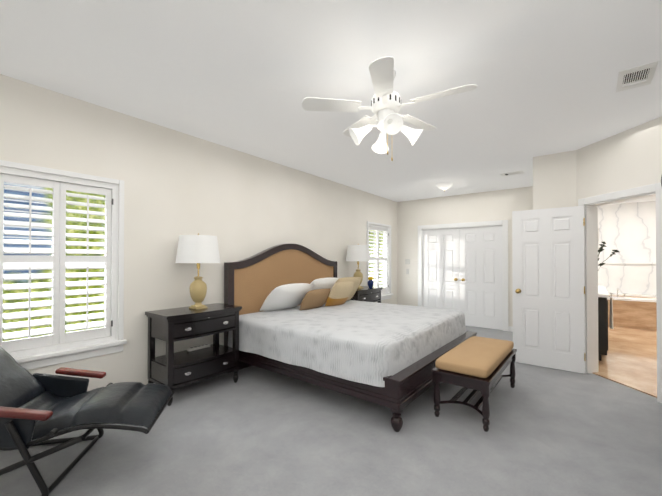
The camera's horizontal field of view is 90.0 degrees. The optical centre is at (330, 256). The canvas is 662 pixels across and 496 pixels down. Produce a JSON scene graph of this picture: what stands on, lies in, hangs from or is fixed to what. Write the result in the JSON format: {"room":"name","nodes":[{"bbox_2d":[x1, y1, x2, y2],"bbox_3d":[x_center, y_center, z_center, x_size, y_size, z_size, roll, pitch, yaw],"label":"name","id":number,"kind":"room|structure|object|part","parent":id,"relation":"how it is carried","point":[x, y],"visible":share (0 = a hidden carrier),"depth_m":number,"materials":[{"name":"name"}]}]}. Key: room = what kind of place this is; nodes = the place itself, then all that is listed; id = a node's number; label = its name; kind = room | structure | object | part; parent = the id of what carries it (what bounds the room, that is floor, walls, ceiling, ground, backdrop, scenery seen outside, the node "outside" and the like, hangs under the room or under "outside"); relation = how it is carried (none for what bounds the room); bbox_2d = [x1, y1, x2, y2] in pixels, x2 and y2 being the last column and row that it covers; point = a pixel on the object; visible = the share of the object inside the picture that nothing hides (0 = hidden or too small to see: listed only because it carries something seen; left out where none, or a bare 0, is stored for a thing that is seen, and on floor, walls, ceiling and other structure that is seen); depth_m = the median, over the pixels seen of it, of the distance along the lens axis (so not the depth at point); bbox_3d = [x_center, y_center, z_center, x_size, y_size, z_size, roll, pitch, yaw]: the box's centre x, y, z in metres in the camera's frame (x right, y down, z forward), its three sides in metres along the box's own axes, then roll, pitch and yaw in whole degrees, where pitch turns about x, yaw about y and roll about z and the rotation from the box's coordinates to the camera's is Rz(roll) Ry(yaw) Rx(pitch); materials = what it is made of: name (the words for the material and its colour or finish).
{"room":"bedroom","nodes":[
{"label":"bedroom","id":0,"kind":"room"},
{"bbox_2d":[0,74,396,390],"bbox_3d":[-0.724,-0.052,4.996,0.150,2.950,8.950,0,-1,38],"label":"wall","id":1,"kind":"structure","parent":0,"point":[240,205],"depth_m":3.58,"materials":[{"name":"paint"}]},
{"bbox_2d":[0,160,126,369],"bbox_3d":[-2.361,0.089,2.872,0.205,1.655,1.010,0,-1,38],"label":"window","id":2,"kind":"structure","parent":1,"relation":"in","point":[58,345],"depth_m":2.87,"materials":[{"name":"white wood"}]},
{"bbox_2d":[155,326,585,383],"bbox_3d":[1.919,1.369,4.462,4.950,0.100,11.400,0,-1,38],"label":"baseboard","id":3,"kind":"structure","parent":1,"relation":"attached to","point":[510,328],"depth_m":6.29,"materials":[{"name":"white wood"}]},
{"bbox_2d":[367,221,392,299],"bbox_3d":[1.002,0.123,7.142,0.205,1.655,1.060,0,-1,38],"label":"window","id":4,"kind":"structure","parent":1,"relation":"in","point":[385,261],"depth_m":7.24,"materials":[{"name":"white"}]},
{"bbox_2d":[0,326,661,495],"bbox_3d":[2.104,1.462,4.252,6.400,0.112,12.200,0,-1,38],"label":"floor","id":5,"kind":"structure","parent":0,"point":[255,431],"depth_m":2.48,"materials":[{"name":"carpet"}]},
{"bbox_2d":[0,346,174,495],"bbox_3d":[-1.884,0.869,2.174,1.457,1.055,0.750,0,0,-12],"label":"recliner","id":6,"kind":"object","parent":5,"relation":"on","point":[36,409],"visible":1,"depth_m":2.10,"materials":[{"name":"leather"}]},
{"bbox_2d":[145,303,241,405],"bbox_3d":[-1.428,0.987,3.524,0.495,0.850,0.840,0,-1,38],"label":"nightstand","id":7,"kind":"object","parent":5,"relation":"on","point":[171,369],"depth_m":3.34,"materials":[{"name":"brown wood"}]},
{"bbox_2d":[175,233,219,309],"bbox_3d":[-1.431,0.157,3.571,0.450,0.810,0.450,0,-1,38],"label":"lamp","id":8,"kind":"object","parent":7,"relation":"on","point":[198,249],"visible":1,"depth_m":3.43,"materials":[{"name":"beige fabric"}]},
{"bbox_3d":[-1.484,1.026,3.720,0.045,0.031,0.260,0,-1,38],"label":"power strip","id":9,"kind":"part","parent":7,"relation":"part of","materials":[{"name":"white plastic"}]},
{"bbox_2d":[224,244,476,431],"bbox_3d":[0.293,0.612,4.196,2.372,1.610,2.325,0,-1,38],"label":"bed","id":10,"kind":"object","parent":5,"relation":"on","point":[303,317],"visible":0.9,"depth_m":3.57,"materials":[{"name":"white fabric"}]},
{"bbox_2d":[259,283,313,310],"bbox_3d":[-0.579,0.544,4.425,0.740,0.180,0.500,1,-45,-52],"label":"pillow","id":11,"kind":"object","parent":10,"relation":"on","point":[287,296],"depth_m":4.26,"materials":[{"name":"white fabric"}]},
{"bbox_2d":[300,277,338,303],"bbox_3d":[-0.140,0.524,5.046,0.180,0.500,0.740,45,26,29],"label":"pillow","id":12,"kind":"object","parent":10,"relation":"on","point":[322,283],"depth_m":4.86,"materials":[{"name":"white"}]},
{"bbox_2d":[334,277,361,300],"bbox_3d":[0.212,0.525,5.202,0.550,0.500,0.150,0,34,-42],"label":"pillow","id":13,"kind":"object","parent":10,"relation":"on","point":[356,280],"depth_m":5.17,"materials":[{"name":"beige fabric"}]},
{"bbox_2d":[350,286,382,302],"bbox_3d":[0.546,1.006,6.030,0.495,0.850,0.840,0,-1,38],"label":"nightstand","id":14,"kind":"object","parent":5,"relation":"on","point":[368,294],"visible":0.27,"depth_m":5.85,"materials":[{"name":"brown wood"}]},
{"bbox_2d":[346,244,370,288],"bbox_3d":[0.493,0.176,6.014,0.450,0.810,0.450,0,-1,38],"label":"lamp","id":15,"kind":"object","parent":14,"relation":"on","point":[358,253],"visible":0.79,"depth_m":5.85,"materials":[{"name":"beige fabric"}]},
{"bbox_2d":[368,277,373,287],"bbox_3d":[0.734,0.480,6.140,0.110,0.205,0.110,0,-1,38],"label":"vase","id":16,"kind":"object","parent":14,"relation":"on","point":[370,283],"visible":1,"depth_m":6.10,"materials":[{"name":"blue ceramic"}]},
{"bbox_2d":[431,336,516,431],"bbox_3d":[1.442,1.150,3.236,0.476,0.519,1.216,0,-1,38],"label":"bench","id":17,"kind":"object","parent":5,"relation":"on","point":[477,364],"visible":1,"depth_m":2.89,"materials":[{"name":"brown wood"}]},
{"bbox_2d":[598,290,607,360],"bbox_3d":[4.002,0.985,5.294,0.645,0.858,1.820,0,-1,38],"label":"bathroom vanity","id":18,"kind":"object","parent":5,"relation":"on","point":[602,302],"depth_m":4.43,"materials":[{"name":"black wood"}]},
{"bbox_2d":[598,286,608,297],"bbox_3d":[3.997,0.536,5.301,0.634,0.040,1.860,0,-1,38],"label":"countertop","id":19,"kind":"structure","parent":18,"relation":"on","point":[601,289],"depth_m":4.67,"materials":[{"name":"white stone"}]},
{"bbox_2d":[598,242,618,269],"bbox_3d":[3.739,0.151,4.706,0.562,0.720,0.514,0,-1,38],"label":"plant","id":20,"kind":"object","parent":19,"relation":"on","point":[600,250],"visible":0.33,"depth_m":4.55,"materials":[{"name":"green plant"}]},
{"bbox_2d":[609,296,613,328],"bbox_3d":[3.828,0.767,4.529,0.052,0.426,0.290,0,-1,38],"label":"hanging towel","id":21,"kind":"object","parent":18,"relation":"hanging from","point":[611,326],"visible":1,"depth_m":4.46,"materials":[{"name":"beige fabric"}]},
{"bbox_2d":[607,287,656,329],"bbox_3d":[6.414,1.037,7.044,2.270,0.780,1.355,0,-1,38],"label":"bathtub","id":22,"kind":"object","parent":5,"relation":"on","point":[637,311],"visible":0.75,"depth_m":6.57,"materials":[{"name":"wood"}]},
{"bbox_2d":[0,0,661,204],"bbox_3d":[2.104,-1.387,4.274,6.400,0.273,12.200,0,-1,38],"label":"ceiling","id":23,"kind":"structure","parent":0,"point":[247,76],"depth_m":2.50,"materials":[{"name":"white paint"}]},
{"bbox_2d":[302,56,476,160],"bbox_3d":[0.455,-1.050,2.514,1.205,0.670,1.211,0,-1,38],"label":"ceiling fan","id":24,"kind":"object","parent":23,"relation":"hanging from","point":[386,105],"visible":1,"depth_m":2.44,"materials":[{"name":"white"}]},
{"bbox_2d":[436,182,452,191],"bbox_3d":[2.025,-1.229,5.901,0.300,0.155,0.300,0,-1,38],"label":"flush ceiling light","id":25,"kind":"object","parent":23,"relation":"attached to","point":[444,186],"visible":1,"depth_m":5.82,"materials":[{"name":"white glass"}]},
{"bbox_2d":[500,171,523,175],"bbox_3d":[2.872,-1.307,5.247,0.320,0.012,0.170,0,-1,38],"label":"ceiling vent","id":26,"kind":"object","parent":23,"relation":"in","point":[513,173],"visible":1,"depth_m":5.22,"materials":[{"name":"white metal"}]},
{"bbox_2d":[616,61,657,91],"bbox_3d":[2.332,-1.363,2.536,0.210,0.012,0.380,0,-1,38],"label":"ceiling vent","id":27,"kind":"object","parent":23,"relation":"in","point":[646,72],"visible":1,"depth_m":2.51,"materials":[{"name":"white metal"}]},
{"bbox_2d":[397,186,532,326],"bbox_3d":[2.772,-0.037,6.913,3.270,2.950,0.150,0,-1,38],"label":"wall","id":28,"kind":"structure","parent":0,"point":[413,215],"depth_m":7.08,"materials":[{"name":"paint"}]},
{"bbox_2d":[405,259,409,273],"bbox_3d":[1.760,0.239,7.606,0.120,0.350,0.011,0,-1,38],"label":"switch plates","id":29,"kind":"object","parent":28,"relation":"attached to","point":[407,261],"visible":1,"depth_m":7.61,"materials":[{"name":"white plastic"}]},
{"bbox_2d":[423,226,501,329],"bbox_3d":[2.674,0.423,6.891,1.606,2.015,0.111,0,-1,38],"label":"closet doors","id":30,"kind":"structure","parent":28,"relation":"in","point":[462,269],"depth_m":6.82,"materials":[{"name":"white wood"}]},
{"bbox_2d":[418,220,507,330],"bbox_3d":[2.715,0.374,6.943,1.820,2.130,0.170,0,-1,38],"label":"trim","id":31,"kind":"structure","parent":28,"relation":"attached to","point":[503,224],"depth_m":6.55,"materials":[{"name":"white wood"}]},
{"bbox_2d":[533,150,576,209],"bbox_3d":[2.959,-0.057,4.322,0.530,2.950,0.150,0,-1,38],"label":"wall","id":32,"kind":"structure","parent":0,"point":[554,181],"depth_m":4.28,"materials":[{"name":"paint"}]},
{"bbox_2d":[576,116,661,297],"bbox_3d":[3.257,-0.066,3.226,0.150,2.950,1.853,0,0,-7],"label":"wall","id":33,"kind":"structure","parent":0,"point":[628,159],"depth_m":3.58,"materials":[{"name":"paint"}]},
{"bbox_2d":[512,206,584,373],"bbox_3d":[2.750,0.402,4.217,0.773,2.015,0.187,0,-1,38],"label":"bathroom door","id":34,"kind":"structure","parent":33,"relation":"in","point":[548,288],"depth_m":4.18,"materials":[{"name":"white painted wood"},{"name":"brass"}]},
{"bbox_2d":[578,182,661,402],"bbox_3d":[3.209,0.352,3.626,0.190,2.120,0.960,0,0,-7],"label":"door frame","id":35,"kind":"structure","parent":33,"relation":"attached to","point":[591,268],"depth_m":4.00,"materials":[{"name":"white wood"}]},
{"bbox_2d":[598,201,655,293],"bbox_3d":[6.920,-0.031,7.694,2.580,2.950,0.150,0,-1,38],"label":"wall","id":36,"kind":"structure","parent":0,"point":[627,231],"depth_m":7.64,"materials":[{"name":"stone"}]},
{"bbox_2d":[598,262,655,294],"bbox_3d":[6.843,0.494,7.592,2.280,0.720,0.100,0,-1,38],"label":"wall ledge","id":37,"kind":"object","parent":36,"relation":"attached to","point":[633,277],"visible":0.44,"depth_m":7.58,"materials":[{"name":"stone"}]},
{"label":"outside","id":38,"kind":"structure","parent":0,"visible":0},
{"bbox_2d":[3,182,104,340],"bbox_3d":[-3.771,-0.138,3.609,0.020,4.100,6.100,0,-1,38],"label":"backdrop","id":39,"kind":"structure","parent":38,"point":[40,212],"depth_m":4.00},
{"bbox_2d":[369,230,382,286],"bbox_3d":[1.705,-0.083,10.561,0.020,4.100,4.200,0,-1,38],"label":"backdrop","id":40,"kind":"structure","parent":38,"point":[375,254],"depth_m":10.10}
]}

